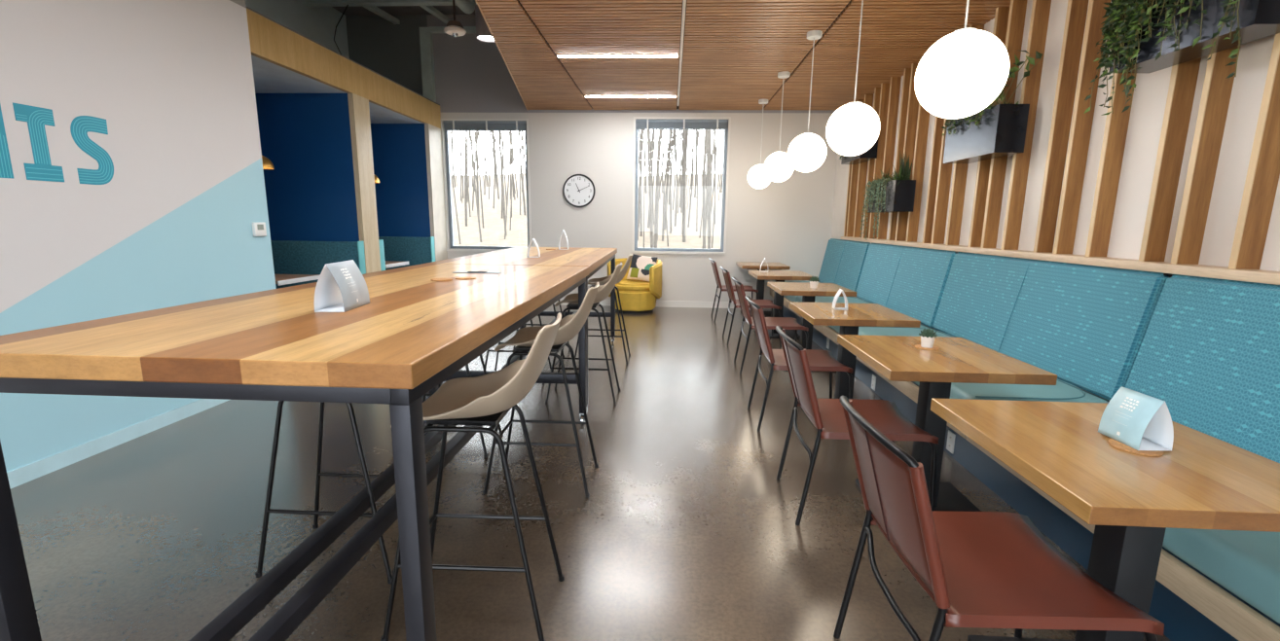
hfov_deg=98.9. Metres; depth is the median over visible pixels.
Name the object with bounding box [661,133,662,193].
bare tree
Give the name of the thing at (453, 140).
bare tree
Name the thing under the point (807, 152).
globe pendant
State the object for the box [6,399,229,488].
baseboard
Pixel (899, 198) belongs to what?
planter
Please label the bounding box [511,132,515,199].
bare tree
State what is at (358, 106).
column
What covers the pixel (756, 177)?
globe pendant
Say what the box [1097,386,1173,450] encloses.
tent card
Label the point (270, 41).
trim
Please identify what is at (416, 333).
bar table
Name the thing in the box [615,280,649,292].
seat cushion
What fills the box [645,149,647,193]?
bare tree
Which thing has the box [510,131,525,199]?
bare tree
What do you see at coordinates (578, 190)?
wall clock
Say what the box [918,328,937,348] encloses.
potted succulent
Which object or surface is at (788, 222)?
wall
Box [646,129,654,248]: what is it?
bare tree
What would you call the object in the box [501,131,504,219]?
bare tree
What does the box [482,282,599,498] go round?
bar stool
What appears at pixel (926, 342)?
pot
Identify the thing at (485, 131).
bare tree
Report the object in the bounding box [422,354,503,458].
bar stool
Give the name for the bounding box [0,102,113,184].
lettering
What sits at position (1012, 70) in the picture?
leafy plant
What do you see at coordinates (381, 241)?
bench
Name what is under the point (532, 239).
tent card
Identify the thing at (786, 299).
seat cushion
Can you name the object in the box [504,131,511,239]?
bare tree
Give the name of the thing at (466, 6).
pipe
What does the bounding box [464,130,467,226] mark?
bare tree
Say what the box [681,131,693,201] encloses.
bare tree
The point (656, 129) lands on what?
bare tree
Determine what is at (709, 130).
bare tree
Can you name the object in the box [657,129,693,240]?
bare tree
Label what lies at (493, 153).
bare tree
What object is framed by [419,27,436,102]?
pilaster
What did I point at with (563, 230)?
tent card
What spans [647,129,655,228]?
bare tree
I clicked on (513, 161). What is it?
bare tree
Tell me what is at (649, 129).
bare tree
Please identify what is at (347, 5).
cable
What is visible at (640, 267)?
throw cushion
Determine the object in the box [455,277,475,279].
coaster
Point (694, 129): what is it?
bare tree
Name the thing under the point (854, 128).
globe pendant
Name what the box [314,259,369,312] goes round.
tent card
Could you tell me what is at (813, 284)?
pot
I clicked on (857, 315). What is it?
cafe table
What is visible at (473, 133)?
bare tree
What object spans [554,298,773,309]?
baseboard
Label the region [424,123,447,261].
column
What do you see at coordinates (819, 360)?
leather chair
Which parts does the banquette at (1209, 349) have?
backrest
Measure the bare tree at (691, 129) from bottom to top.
12.079 m
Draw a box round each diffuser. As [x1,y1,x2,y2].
[557,55,677,57]
[585,96,675,97]
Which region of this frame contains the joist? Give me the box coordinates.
[302,0,476,6]
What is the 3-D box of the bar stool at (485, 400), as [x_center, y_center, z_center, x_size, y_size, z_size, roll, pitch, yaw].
[-0.549,0.507,1.853,0.565,1.052,0.428,1,10,2]
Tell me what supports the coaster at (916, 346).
on the cafe table at (896, 358)
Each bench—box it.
[270,240,365,289]
[378,236,435,270]
[378,239,385,270]
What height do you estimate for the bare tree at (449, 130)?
11.540 m
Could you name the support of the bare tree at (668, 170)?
on the ground
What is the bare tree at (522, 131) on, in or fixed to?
on the ground
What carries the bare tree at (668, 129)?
on the ground
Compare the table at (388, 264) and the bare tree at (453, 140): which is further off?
the bare tree at (453, 140)
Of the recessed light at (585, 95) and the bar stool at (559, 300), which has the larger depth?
the recessed light at (585, 95)
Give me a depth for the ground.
24.40 m
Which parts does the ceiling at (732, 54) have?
edge trim, slat panel, slat panel, slat panel, slat panel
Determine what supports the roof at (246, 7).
attached to the wall at (318, 24)
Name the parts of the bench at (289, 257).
panel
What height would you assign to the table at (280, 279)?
0.746 m
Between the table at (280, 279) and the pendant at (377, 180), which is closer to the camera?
the table at (280, 279)
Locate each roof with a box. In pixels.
[246,6,439,105]
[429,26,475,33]
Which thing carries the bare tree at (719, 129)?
on the ground
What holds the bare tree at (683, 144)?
on the ground
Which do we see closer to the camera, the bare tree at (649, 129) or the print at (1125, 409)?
the print at (1125, 409)
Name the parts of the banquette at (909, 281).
backrest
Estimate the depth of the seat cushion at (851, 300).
6.40 m
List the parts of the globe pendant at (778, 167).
globe, cord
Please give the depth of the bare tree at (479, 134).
36.87 m
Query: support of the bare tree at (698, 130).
on the ground
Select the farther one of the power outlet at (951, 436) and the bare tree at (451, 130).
the bare tree at (451, 130)
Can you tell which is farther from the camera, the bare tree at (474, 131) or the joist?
the bare tree at (474, 131)
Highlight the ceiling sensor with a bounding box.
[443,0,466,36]
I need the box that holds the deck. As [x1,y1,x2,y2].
[332,5,475,15]
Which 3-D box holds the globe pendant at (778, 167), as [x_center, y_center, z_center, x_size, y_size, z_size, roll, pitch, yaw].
[1.617,-2.207,6.289,0.340,1.199,0.340,1,10,3]
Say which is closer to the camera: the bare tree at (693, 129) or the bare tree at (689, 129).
the bare tree at (693, 129)
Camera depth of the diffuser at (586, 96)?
7.42 m
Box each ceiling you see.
[251,54,422,123]
[475,0,1010,110]
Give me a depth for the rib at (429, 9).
7.81 m
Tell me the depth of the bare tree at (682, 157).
27.65 m
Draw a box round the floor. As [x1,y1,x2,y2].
[10,304,1170,640]
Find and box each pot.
[809,281,818,289]
[920,336,934,348]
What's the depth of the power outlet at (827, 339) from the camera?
5.82 m
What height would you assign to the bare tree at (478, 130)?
15.291 m
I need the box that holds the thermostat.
[251,222,266,236]
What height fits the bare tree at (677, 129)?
13.624 m
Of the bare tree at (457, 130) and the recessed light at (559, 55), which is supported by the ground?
the bare tree at (457, 130)
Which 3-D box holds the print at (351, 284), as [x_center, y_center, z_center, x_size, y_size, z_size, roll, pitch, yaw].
[-0.953,-0.115,1.801,0.033,0.111,0.055,0,10,-4]
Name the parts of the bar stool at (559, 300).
leg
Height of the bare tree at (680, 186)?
15.354 m
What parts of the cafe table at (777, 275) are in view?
plate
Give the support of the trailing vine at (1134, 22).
in the planter at (1258, 18)
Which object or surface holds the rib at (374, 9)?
attached to the joist
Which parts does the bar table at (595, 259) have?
foot rail, leg, leg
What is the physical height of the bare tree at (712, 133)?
12.320 m
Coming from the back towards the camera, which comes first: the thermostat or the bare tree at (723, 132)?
the bare tree at (723, 132)
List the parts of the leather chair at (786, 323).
rail, leg, backrest, leg, seat, leg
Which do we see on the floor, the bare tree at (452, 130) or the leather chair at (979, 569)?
the leather chair at (979, 569)
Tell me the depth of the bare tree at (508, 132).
28.30 m
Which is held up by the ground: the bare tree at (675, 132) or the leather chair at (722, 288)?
the bare tree at (675, 132)
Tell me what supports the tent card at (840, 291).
on the cafe table at (857, 315)
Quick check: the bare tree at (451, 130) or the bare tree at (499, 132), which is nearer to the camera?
the bare tree at (499, 132)
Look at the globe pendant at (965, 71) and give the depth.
2.26 m
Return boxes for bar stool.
[255,401,431,585]
[380,312,564,640]
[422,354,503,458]
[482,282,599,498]
[484,314,551,372]
[512,299,569,358]
[545,262,622,404]
[574,253,632,364]
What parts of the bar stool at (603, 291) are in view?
leg, leg, seat mount, leg, leg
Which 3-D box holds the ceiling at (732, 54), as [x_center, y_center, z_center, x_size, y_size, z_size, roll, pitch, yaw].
[0.347,-2.153,2.340,4.852,0.079,12.200,1,10,3]
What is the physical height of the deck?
0.100 m
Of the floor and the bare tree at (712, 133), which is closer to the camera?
the floor
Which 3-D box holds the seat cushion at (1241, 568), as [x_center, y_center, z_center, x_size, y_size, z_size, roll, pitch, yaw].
[2.060,0.666,1.880,0.723,0.135,2.037,1,10,3]
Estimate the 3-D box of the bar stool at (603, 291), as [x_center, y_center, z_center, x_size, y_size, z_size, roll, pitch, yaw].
[-0.422,0.082,4.211,0.565,1.052,0.427,1,10,3]
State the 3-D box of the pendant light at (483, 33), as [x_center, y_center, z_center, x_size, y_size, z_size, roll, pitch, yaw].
[-1.568,-3.505,5.562,0.230,1.200,0.230,1,10,3]
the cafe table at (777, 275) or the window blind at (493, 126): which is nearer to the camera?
the cafe table at (777, 275)
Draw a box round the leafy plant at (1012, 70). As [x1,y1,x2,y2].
[941,50,1042,136]
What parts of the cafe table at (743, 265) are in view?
plate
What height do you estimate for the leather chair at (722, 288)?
0.860 m
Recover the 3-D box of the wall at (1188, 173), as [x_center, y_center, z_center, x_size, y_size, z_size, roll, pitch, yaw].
[2.846,-0.583,2.483,0.400,3.050,12.200,1,10,3]
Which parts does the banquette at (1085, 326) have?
backrest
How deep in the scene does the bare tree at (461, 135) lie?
29.92 m
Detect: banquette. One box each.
[769,238,871,324]
[794,242,957,374]
[854,252,1169,480]
[965,274,1279,640]
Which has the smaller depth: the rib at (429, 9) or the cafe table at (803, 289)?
the cafe table at (803, 289)
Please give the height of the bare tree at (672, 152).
15.601 m
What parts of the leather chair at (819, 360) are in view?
rail, leg, backrest, leg, leg, seat, leg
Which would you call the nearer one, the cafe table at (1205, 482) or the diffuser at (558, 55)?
the cafe table at (1205, 482)
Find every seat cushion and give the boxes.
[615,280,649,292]
[771,281,808,302]
[797,295,928,332]
[858,327,1108,403]
[1162,527,1279,624]
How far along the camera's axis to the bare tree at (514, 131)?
19.59 m
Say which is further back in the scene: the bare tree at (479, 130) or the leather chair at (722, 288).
the bare tree at (479, 130)
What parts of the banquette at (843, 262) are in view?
backrest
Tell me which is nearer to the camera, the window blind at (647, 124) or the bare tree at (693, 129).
the window blind at (647, 124)
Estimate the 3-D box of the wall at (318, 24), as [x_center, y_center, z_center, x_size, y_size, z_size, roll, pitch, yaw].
[-4.754,-2.106,6.600,0.230,4.400,4.405,1,10,3]
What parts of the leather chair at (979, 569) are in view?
leg, rail, backrest, leg, leg, seat, leg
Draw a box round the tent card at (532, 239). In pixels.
[527,238,540,257]
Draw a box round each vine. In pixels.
[858,178,892,240]
[1083,0,1242,115]
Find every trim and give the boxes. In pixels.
[246,8,440,128]
[841,236,1279,285]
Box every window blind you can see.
[442,120,526,131]
[636,118,728,129]
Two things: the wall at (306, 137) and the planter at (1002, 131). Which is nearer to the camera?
the planter at (1002, 131)
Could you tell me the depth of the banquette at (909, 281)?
5.60 m
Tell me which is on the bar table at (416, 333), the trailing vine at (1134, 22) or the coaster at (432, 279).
the coaster at (432, 279)
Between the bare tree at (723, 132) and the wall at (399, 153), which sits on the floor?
the wall at (399, 153)
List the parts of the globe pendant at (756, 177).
globe, cord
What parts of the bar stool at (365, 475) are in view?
leg, leg, leg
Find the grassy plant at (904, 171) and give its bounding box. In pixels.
[869,152,913,186]
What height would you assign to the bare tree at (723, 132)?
17.432 m
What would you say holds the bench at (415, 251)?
on the floor
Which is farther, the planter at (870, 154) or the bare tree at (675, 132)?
the bare tree at (675, 132)
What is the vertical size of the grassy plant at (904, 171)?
0.384 m
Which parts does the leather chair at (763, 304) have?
leg, backrest, leg, seat, leg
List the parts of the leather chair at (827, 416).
leg, rail, backrest, leg, seat, leg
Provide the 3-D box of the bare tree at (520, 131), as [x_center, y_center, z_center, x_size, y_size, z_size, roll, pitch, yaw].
[-4.146,-9.580,20.340,4.889,12.664,4.267,-2,11,-14]
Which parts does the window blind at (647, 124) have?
rail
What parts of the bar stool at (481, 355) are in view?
leg, leg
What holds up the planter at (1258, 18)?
attached to the wall at (1188, 173)
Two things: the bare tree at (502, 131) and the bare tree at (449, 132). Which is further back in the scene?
the bare tree at (449, 132)
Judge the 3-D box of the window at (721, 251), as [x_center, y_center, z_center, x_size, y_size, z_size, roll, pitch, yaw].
[0.631,-2.094,8.594,1.480,2.075,0.160,1,10,3]
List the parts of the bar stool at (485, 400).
leg, leg, seat mount, leg, leg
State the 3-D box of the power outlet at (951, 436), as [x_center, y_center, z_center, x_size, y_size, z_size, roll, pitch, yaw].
[1.855,0.726,3.273,0.008,0.120,0.080,1,10,3]
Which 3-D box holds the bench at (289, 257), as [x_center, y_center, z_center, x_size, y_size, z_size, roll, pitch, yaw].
[-3.960,-0.370,6.346,1.336,1.095,0.558,1,10,3]
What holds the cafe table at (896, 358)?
on the floor
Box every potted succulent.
[808,276,819,289]
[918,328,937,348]
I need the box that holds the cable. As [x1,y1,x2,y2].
[333,4,348,54]
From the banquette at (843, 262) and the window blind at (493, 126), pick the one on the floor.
the banquette at (843, 262)
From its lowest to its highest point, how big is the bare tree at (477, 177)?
16.807 m
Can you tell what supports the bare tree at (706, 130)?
on the ground
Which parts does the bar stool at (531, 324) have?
leg, leg, leg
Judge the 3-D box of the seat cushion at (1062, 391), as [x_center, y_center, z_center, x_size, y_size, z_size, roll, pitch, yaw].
[2.173,0.304,3.889,0.723,0.135,2.037,1,10,3]
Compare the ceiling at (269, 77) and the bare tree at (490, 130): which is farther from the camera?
the bare tree at (490, 130)
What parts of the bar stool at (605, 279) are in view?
leg, leg, leg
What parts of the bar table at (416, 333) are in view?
leg, foot rail, foot rail, leg, leg, leg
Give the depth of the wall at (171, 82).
3.29 m
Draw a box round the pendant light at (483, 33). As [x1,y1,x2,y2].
[475,4,494,42]
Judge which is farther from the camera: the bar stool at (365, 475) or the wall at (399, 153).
the wall at (399, 153)
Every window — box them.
[440,118,531,252]
[632,116,731,255]
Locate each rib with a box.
[361,4,400,24]
[418,4,450,24]
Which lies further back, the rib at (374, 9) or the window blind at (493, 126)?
the window blind at (493, 126)
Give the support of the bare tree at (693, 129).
on the ground
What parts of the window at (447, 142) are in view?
sill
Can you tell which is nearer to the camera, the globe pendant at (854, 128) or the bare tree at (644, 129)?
the globe pendant at (854, 128)
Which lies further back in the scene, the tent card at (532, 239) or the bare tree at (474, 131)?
the bare tree at (474, 131)
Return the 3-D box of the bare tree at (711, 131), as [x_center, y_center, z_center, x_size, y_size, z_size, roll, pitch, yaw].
[3.493,-12.295,28.030,4.538,13.178,4.210,9,13,40]
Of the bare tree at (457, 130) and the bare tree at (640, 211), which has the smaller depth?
the bare tree at (640, 211)
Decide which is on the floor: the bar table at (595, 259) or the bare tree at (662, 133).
the bar table at (595, 259)
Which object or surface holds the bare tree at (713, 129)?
on the ground
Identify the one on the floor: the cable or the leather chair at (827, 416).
the leather chair at (827, 416)
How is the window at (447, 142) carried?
in the wall at (788, 222)
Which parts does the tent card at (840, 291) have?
printed panel, panel, panel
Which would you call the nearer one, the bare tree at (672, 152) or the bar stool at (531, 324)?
the bar stool at (531, 324)
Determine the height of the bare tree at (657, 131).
23.732 m
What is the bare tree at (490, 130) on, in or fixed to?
on the ground
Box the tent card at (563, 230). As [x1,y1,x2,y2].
[558,229,568,250]
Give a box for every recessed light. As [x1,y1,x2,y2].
[556,54,678,57]
[585,95,676,97]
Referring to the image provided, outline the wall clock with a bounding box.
[562,174,595,207]
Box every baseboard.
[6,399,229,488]
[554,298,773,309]
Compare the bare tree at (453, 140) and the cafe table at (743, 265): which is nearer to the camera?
the cafe table at (743, 265)
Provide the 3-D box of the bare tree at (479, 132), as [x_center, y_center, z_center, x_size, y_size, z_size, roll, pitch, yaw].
[-12.859,-17.275,42.979,5.963,14.426,3.698,5,11,25]
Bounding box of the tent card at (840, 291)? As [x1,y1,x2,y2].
[832,289,847,310]
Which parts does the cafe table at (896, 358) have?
plate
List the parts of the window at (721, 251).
sill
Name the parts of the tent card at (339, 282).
panel, panel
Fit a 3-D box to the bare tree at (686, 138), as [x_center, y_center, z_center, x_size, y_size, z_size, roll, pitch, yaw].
[2.155,-11.354,18.392,7.472,18.298,5.402,1,10,2]
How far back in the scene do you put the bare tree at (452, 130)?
17.33 m
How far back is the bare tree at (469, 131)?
17.49 m
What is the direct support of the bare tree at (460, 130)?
on the ground
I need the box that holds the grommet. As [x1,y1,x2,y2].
[454,271,501,273]
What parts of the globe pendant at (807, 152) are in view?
globe, cord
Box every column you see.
[347,93,381,273]
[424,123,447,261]
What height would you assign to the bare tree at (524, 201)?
15.477 m
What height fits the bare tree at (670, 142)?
15.626 m
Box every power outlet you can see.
[826,337,829,349]
[871,374,876,391]
[946,430,955,454]
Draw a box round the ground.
[450,173,722,249]
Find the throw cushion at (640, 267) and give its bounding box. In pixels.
[626,254,658,282]
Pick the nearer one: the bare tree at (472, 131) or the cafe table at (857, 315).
the cafe table at (857, 315)
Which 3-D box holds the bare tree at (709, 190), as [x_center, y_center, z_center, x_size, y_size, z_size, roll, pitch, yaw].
[3.183,-12.772,13.672,6.684,23.501,9.981,3,10,11]
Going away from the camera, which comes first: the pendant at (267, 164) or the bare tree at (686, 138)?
the pendant at (267, 164)
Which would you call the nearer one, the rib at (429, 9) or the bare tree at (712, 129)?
the rib at (429, 9)
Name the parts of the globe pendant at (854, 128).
globe, cord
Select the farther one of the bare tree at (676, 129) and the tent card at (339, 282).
the bare tree at (676, 129)
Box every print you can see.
[340,268,358,301]
[1113,397,1138,436]
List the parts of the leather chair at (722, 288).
leg, backrest, leg, seat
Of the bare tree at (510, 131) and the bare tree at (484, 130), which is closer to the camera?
the bare tree at (510, 131)
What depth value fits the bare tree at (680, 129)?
30.42 m
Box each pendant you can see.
[261,155,274,169]
[373,174,380,182]
[747,98,770,188]
[764,71,793,182]
[787,30,826,172]
[825,0,879,156]
[914,0,1009,118]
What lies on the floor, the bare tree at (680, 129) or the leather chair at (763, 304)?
the leather chair at (763, 304)
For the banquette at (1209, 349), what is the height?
1.137 m
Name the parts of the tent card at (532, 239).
panel, printed panel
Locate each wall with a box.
[0,0,276,472]
[245,0,349,58]
[255,93,359,241]
[345,14,837,302]
[370,123,430,237]
[831,0,1279,402]
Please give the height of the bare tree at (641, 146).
15.554 m
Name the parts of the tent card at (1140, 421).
panel, panel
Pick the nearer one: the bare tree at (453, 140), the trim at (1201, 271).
the trim at (1201, 271)
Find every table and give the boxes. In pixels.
[0,263,588,640]
[274,274,320,286]
[384,260,408,268]
[426,247,617,413]
[735,261,790,317]
[748,270,813,339]
[767,282,856,349]
[789,301,920,399]
[837,334,1057,511]
[930,399,1279,640]
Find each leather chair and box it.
[708,257,758,321]
[720,266,781,346]
[731,277,808,374]
[745,295,853,432]
[775,326,938,525]
[833,396,1164,640]
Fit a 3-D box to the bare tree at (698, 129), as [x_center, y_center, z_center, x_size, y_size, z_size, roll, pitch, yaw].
[3.961,-15.710,32.680,6.895,16.885,4.984,9,13,39]
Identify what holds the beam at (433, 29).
attached to the wall at (788, 222)
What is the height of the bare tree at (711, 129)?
15.769 m
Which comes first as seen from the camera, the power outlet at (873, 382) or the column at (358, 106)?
the power outlet at (873, 382)
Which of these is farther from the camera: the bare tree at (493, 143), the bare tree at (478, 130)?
the bare tree at (493, 143)
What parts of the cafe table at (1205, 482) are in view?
plate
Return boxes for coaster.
[431,278,452,281]
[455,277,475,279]
[914,344,939,350]
[1108,438,1163,456]
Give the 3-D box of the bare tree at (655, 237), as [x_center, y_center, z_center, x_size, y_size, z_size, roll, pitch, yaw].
[1.004,-10.828,15.537,5.489,18.594,7.593,-8,13,-38]
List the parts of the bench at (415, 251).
panel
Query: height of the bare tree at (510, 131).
19.782 m
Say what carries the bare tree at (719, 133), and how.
on the ground
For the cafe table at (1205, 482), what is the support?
on the floor
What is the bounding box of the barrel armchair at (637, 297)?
[607,257,661,314]
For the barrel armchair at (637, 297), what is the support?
on the floor
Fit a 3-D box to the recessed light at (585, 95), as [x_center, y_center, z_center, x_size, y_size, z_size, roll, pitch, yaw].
[-0.129,-3.048,7.426,1.240,0.029,0.070,1,10,3]
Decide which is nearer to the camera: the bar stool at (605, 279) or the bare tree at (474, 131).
the bar stool at (605, 279)
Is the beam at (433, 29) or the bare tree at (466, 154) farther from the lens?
the bare tree at (466, 154)
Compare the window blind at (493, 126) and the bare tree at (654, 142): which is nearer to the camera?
the window blind at (493, 126)
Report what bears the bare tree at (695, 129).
on the ground
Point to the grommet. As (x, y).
(455, 272)
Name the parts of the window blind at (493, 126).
rail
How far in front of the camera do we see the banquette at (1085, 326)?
3.34 m
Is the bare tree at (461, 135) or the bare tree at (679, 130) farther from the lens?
the bare tree at (679, 130)
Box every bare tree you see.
[448,130,461,244]
[448,130,471,217]
[448,132,453,187]
[450,130,455,187]
[452,140,457,186]
[453,130,464,198]
[460,130,475,201]
[461,135,464,203]
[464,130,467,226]
[466,153,468,202]
[468,130,481,242]
[468,133,474,187]
[471,131,473,186]
[472,130,478,211]
[474,130,483,228]
[474,131,475,191]
[475,130,479,216]
[478,130,495,186]
[478,132,488,186]
[478,134,484,189]
[483,130,490,199]
[483,130,495,156]
[483,131,485,194]
[484,130,499,199]
[488,130,507,235]
[490,131,502,208]
[493,143,497,186]
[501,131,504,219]
[501,132,509,198]
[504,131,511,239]
[509,131,518,230]
[510,131,511,218]
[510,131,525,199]
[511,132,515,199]
[512,160,517,198]
[518,131,526,215]
[519,131,522,215]
[519,131,526,184]
[637,129,643,240]
[638,129,642,236]
[642,129,658,248]
[645,129,658,224]
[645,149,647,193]
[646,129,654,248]
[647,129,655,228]
[653,129,662,248]
[653,142,655,191]
[656,129,668,246]
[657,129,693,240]
[657,131,660,199]
[661,129,682,241]
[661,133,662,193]
[662,129,676,233]
[664,129,671,229]
[664,129,681,204]
[666,129,688,210]
[672,129,692,210]
[673,132,682,226]
[676,129,683,189]
[677,129,694,188]
[677,130,702,213]
[679,130,681,188]
[679,185,681,208]
[680,156,683,213]
[681,129,685,235]
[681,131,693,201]
[682,129,689,242]
[687,129,694,227]
[688,129,702,177]
[693,129,697,231]
[694,129,699,197]
[694,129,711,238]
[701,129,707,249]
[701,129,716,249]
[705,133,712,209]
[707,129,711,249]
[710,129,718,217]
[710,131,711,202]
[711,129,715,224]
[711,129,724,248]
[717,133,720,189]
[718,129,723,201]
[720,132,724,192]
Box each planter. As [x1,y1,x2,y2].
[841,136,878,164]
[868,180,915,213]
[943,104,1029,163]
[1108,0,1279,73]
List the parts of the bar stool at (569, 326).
leg, leg, seat mount, leg, leg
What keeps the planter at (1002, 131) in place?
attached to the wall at (1188, 173)
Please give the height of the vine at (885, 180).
0.676 m
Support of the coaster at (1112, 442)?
on the cafe table at (1205, 482)
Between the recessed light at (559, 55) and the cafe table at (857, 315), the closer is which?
the cafe table at (857, 315)
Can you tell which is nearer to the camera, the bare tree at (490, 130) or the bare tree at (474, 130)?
the bare tree at (474, 130)
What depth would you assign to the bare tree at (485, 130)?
33.67 m
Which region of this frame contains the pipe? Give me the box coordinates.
[451,0,475,13]
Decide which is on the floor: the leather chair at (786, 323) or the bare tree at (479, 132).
the leather chair at (786, 323)

